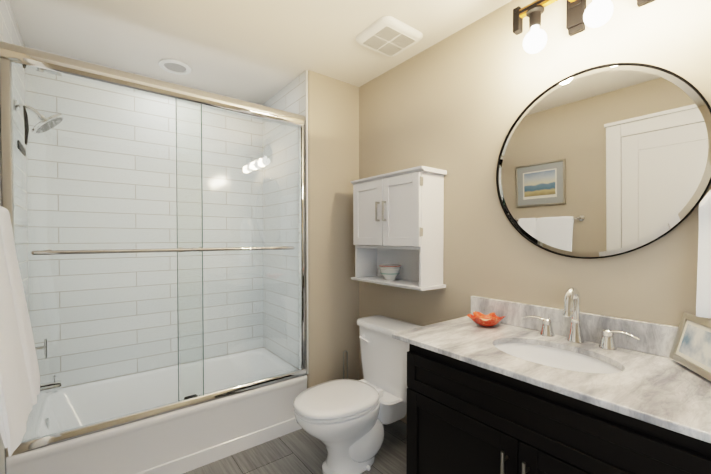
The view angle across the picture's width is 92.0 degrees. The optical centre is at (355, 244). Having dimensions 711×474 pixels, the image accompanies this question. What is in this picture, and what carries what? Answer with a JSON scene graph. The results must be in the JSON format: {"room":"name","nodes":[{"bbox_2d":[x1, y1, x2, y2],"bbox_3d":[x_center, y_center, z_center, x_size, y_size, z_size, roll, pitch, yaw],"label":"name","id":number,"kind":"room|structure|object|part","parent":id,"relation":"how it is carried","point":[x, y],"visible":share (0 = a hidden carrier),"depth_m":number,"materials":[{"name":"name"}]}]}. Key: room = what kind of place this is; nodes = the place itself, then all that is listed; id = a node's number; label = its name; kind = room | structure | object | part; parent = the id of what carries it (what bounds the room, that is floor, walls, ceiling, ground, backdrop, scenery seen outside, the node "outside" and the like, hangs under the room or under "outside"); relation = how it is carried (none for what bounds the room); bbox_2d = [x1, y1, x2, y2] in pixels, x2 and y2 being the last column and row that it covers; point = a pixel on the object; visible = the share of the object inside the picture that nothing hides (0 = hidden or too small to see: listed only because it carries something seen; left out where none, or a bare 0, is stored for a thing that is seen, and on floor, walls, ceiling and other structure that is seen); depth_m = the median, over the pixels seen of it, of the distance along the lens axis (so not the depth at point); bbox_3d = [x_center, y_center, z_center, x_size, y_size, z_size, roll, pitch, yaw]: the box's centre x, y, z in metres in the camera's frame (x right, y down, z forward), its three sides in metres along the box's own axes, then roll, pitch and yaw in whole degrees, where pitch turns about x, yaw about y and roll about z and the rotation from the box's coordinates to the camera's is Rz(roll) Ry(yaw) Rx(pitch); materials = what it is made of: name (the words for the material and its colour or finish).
{"room":"bathroom","nodes":[
{"label":"bathroom","id":0,"kind":"room"},
{"bbox_2d":[62,347,263,387],"bbox_3d":[-1.438,0.031,2.567,1.525,2.450,0.120,-1,1,-37],"label":"wall","id":1,"kind":"structure","parent":0,"point":[151,369],"depth_m":2.45,"materials":[{"name":"white tile"}]},
{"bbox_2d":[25,46,263,386],"bbox_3d":[-1.388,-0.147,2.519,1.478,2.091,0.012,-1,1,-37],"label":"wall tile","id":2,"kind":"structure","parent":1,"relation":"attached to","point":[83,242],"depth_m":2.40,"materials":[{"name":"white tile"}]},
{"bbox_2d":[9,0,511,103],"bbox_3d":[-0.098,-1.200,1.160,2.165,0.060,3.950,-1,1,-37],"label":"ceiling","id":3,"kind":"structure","parent":0,"point":[260,51],"depth_m":1.94,"materials":[{"name":"white paint"}]},
{"bbox_2d":[158,59,191,74],"bbox_3d":[-1.205,-1.183,2.296,0.200,0.012,0.200,-1,1,-37],"label":"recessed light","id":4,"kind":"object","parent":3,"relation":"in","point":[173,66],"visible":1,"depth_m":2.29,"materials":[{"name":"white plastic"}]},
{"bbox_2d":[356,16,422,56],"bbox_3d":[0.192,-1.170,1.963,0.310,0.028,0.288,-1,1,-37],"label":"ceiling vent","id":5,"kind":"object","parent":3,"relation":"in","point":[389,36],"visible":1,"depth_m":1.92,"materials":[{"name":"white plastic"}]},
{"bbox_2d":[183,424,406,473],"bbox_3d":[-0.098,1.309,1.203,2.165,0.060,3.950,-1,1,-37],"label":"floor","id":6,"kind":"structure","parent":0,"point":[300,451],"depth_m":2.03,"materials":[{"name":"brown tile"}]},
{"bbox_2d":[6,348,306,473],"bbox_3d":[-1.148,1.084,2.227,1.474,0.355,0.771,-1,1,-37],"label":"bathtub","id":7,"kind":"object","parent":6,"relation":"on","point":[184,440],"visible":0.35,"depth_m":2.05,"materials":[{"name":"white ceramic"}]},
{"bbox_2d":[0,41,306,456],"bbox_3d":[-0.939,0.012,1.936,1.474,1.794,0.095,-1,1,-37],"label":"shower door","id":8,"kind":"structure","parent":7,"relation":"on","point":[11,55],"depth_m":1.81,"materials":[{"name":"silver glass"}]},
{"bbox_3d":[-1.196,0.043,1.746,0.789,1.691,0.008,-1,1,-37],"label":"glass","id":9,"kind":"part","parent":8,"relation":"part of","materials":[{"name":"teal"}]},
{"bbox_3d":[-0.690,0.036,2.163,0.783,1.691,0.008,-1,1,-37],"label":"glass","id":10,"kind":"part","parent":8,"relation":"part of","materials":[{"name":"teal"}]},
{"bbox_2d":[343,350,347,378],"bbox_3d":[-0.071,1.005,2.441,0.130,0.505,0.130,-1,1,-37],"label":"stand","id":11,"kind":"object","parent":6,"relation":"on","point":[346,351],"visible":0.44,"depth_m":2.44,"materials":[{"name":"grey metal"}]},
{"bbox_2d":[293,315,421,473],"bbox_3d":[0.010,0.883,2.010,0.780,0.765,0.494,-1,1,-37],"label":"toilet","id":12,"kind":"object","parent":6,"relation":"on","point":[343,420],"visible":0.94,"depth_m":1.93,"materials":[{"name":"white ceramic"}]},
{"bbox_2d":[392,287,710,473],"bbox_3d":[0.721,0.726,1.246,0.599,1.105,1.128,-1,1,-37],"label":"bathroom vanity","id":13,"kind":"object","parent":6,"relation":"on","point":[524,388],"visible":0.98,"depth_m":1.16,"materials":[{"name":"black wood"}]},
{"bbox_2d":[467,311,505,326],"bbox_3d":[0.631,0.366,1.662,0.172,0.050,0.168,-1,1,-37],"label":"glass dish","id":14,"kind":"object","parent":13,"relation":"on","point":[487,320],"visible":1,"depth_m":1.65,"materials":[{"name":"orange glass"}]},
{"bbox_2d":[494,343,621,373],"bbox_3d":[0.718,0.497,1.261,0.336,0.153,0.482,-1,1,-37],"label":"sink","id":15,"kind":"object","parent":13,"relation":"in","point":[548,354],"depth_m":1.37,"materials":[{"name":"white ceramic"}]},
{"bbox_2d":[522,287,640,349],"bbox_3d":[0.871,0.283,1.378,0.127,0.224,0.423,-1,1,-37],"label":"faucet","id":16,"kind":"object","parent":13,"relation":"on","point":[567,328],"depth_m":1.38,"materials":[{"name":"silver metal"}]},
{"bbox_2d":[669,312,710,380],"bbox_3d":[1.073,0.315,1.066,0.054,0.164,0.235,0,1,17],"label":"framed picture","id":17,"kind":"object","parent":13,"relation":"on","point":[691,348],"visible":0.98,"depth_m":1.09,"materials":[{"name":"beige wood"}]},
{"bbox_2d":[264,71,358,388],"bbox_3d":[-0.381,0.025,2.886,0.540,2.450,0.900,-1,1,-37],"label":"wall","id":18,"kind":"structure","parent":0,"point":[333,172],"depth_m":2.48,"materials":[{"name":"beige paint"}]},
{"bbox_2d":[262,70,308,373],"bbox_3d":[-0.566,-0.150,2.668,0.014,2.091,0.776,-1,1,-37],"label":"wall tile","id":19,"kind":"structure","parent":18,"relation":"attached to","point":[292,97],"depth_m":2.63,"materials":[{"name":"white tile"}]},
{"bbox_2d":[359,0,710,423],"bbox_3d":[0.996,0.050,1.453,0.100,2.450,3.050,-1,1,-37],"label":"wall","id":20,"kind":"structure","parent":0,"point":[456,104],"depth_m":1.72,"materials":[{"name":"beige paint"}]},
{"bbox_2d":[386,420,406,437],"bbox_3d":[0.920,1.232,1.479,0.013,0.085,2.950,-1,1,-37],"label":"baseboard","id":21,"kind":"structure","parent":20,"relation":"attached to","point":[400,426],"depth_m":2.27,"materials":[{"name":"white wood"}]},
{"bbox_2d":[350,166,446,290],"bbox_3d":[0.236,-0.090,2.157,0.239,0.675,0.639,-1,1,-37],"label":"upper cabinet","id":22,"kind":"object","parent":20,"relation":"attached to","point":[398,228],"visible":1,"depth_m":2.03,"materials":[{"name":"white painted wood"},{"name":"brushed nickel"}]},
{"bbox_2d":[513,0,557,53],"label":"sconce","id":23,"kind":"object","parent":20,"relation":"attached to","point":[535,40],"depth_m":1.44,"materials":[{"name":"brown glass"}]},
{"bbox_2d":[470,296,678,357],"bbox_3d":[0.958,0.339,1.406,0.020,0.112,1.103,-1,1,-37],"label":"backsplash","id":24,"kind":"structure","parent":20,"relation":"attached to","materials":[{"name":"stone"}]},
{"bbox_2d":[566,0,612,35],"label":"sconce","id":25,"kind":"object","parent":20,"relation":"attached to","point":[594,14],"depth_m":1.29,"materials":[{"name":"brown glass"}]},
{"bbox_2d":[496,63,710,258],"bbox_3d":[0.939,-0.324,1.410,0.011,0.768,0.768,-3,2,-37],"label":"round mirror","id":26,"kind":"object","parent":20,"relation":"attached to","point":[606,160],"visible":1,"depth_m":1.34,"materials":[{"name":"black metal"}]},
{"bbox_2d":[696,190,710,317],"bbox_3d":[1.219,-0.107,0.966,0.133,0.671,0.350,-1,1,-37],"label":"towel","id":27,"kind":"object","parent":20,"relation":"attached to","point":[703,301],"visible":1,"depth_m":1.07,"materials":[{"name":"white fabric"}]},
{"bbox_3d":[-0.917,0.065,0.553,0.100,2.450,3.950,-1,1,-37],"label":"wall","id":28,"kind":"structure","parent":0,"visible":0},
{"bbox_2d":[0,0,28,473],"bbox_3d":[-1.751,0.045,1.752,0.035,2.449,0.792,-1,1,-37],"label":"wall tile","id":29,"kind":"structure","parent":28,"relation":"attached to","point":[10,31],"depth_m":1.81,"materials":[{"name":"white tile"}]},
{"bbox_2d":[14,99,64,155],"bbox_3d":[-1.657,-0.609,1.806,0.193,0.275,0.216,-1,1,-37],"label":"shower head","id":30,"kind":"object","parent":29,"relation":"attached to","point":[48,123],"depth_m":1.78},
{"bbox_2d":[35,338,47,358],"bbox_3d":[-1.703,0.554,1.818,0.109,0.124,0.124,-1,1,-37],"label":"shower valve","id":31,"kind":"object","parent":29,"relation":"attached to","point":[45,347],"depth_m":1.84,"materials":[{"name":"silver metal"}]},
{"bbox_2d":[38,375,61,394],"bbox_3d":[-1.681,0.759,1.838,0.165,0.094,0.066,-1,1,-37],"label":"tub spout","id":32,"kind":"object","parent":29,"relation":"attached to","point":[53,385],"depth_m":1.85,"materials":[{"name":"silver metal"}]},
{"bbox_2d":[0,206,39,456],"bbox_3d":[-1.136,0.213,1.075,0.182,0.696,0.662,-1,1,-37],"label":"towel","id":33,"kind":"object","parent":28,"relation":"attached to","point":[19,381],"visible":1,"depth_m":1.07,"materials":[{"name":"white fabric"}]}
]}

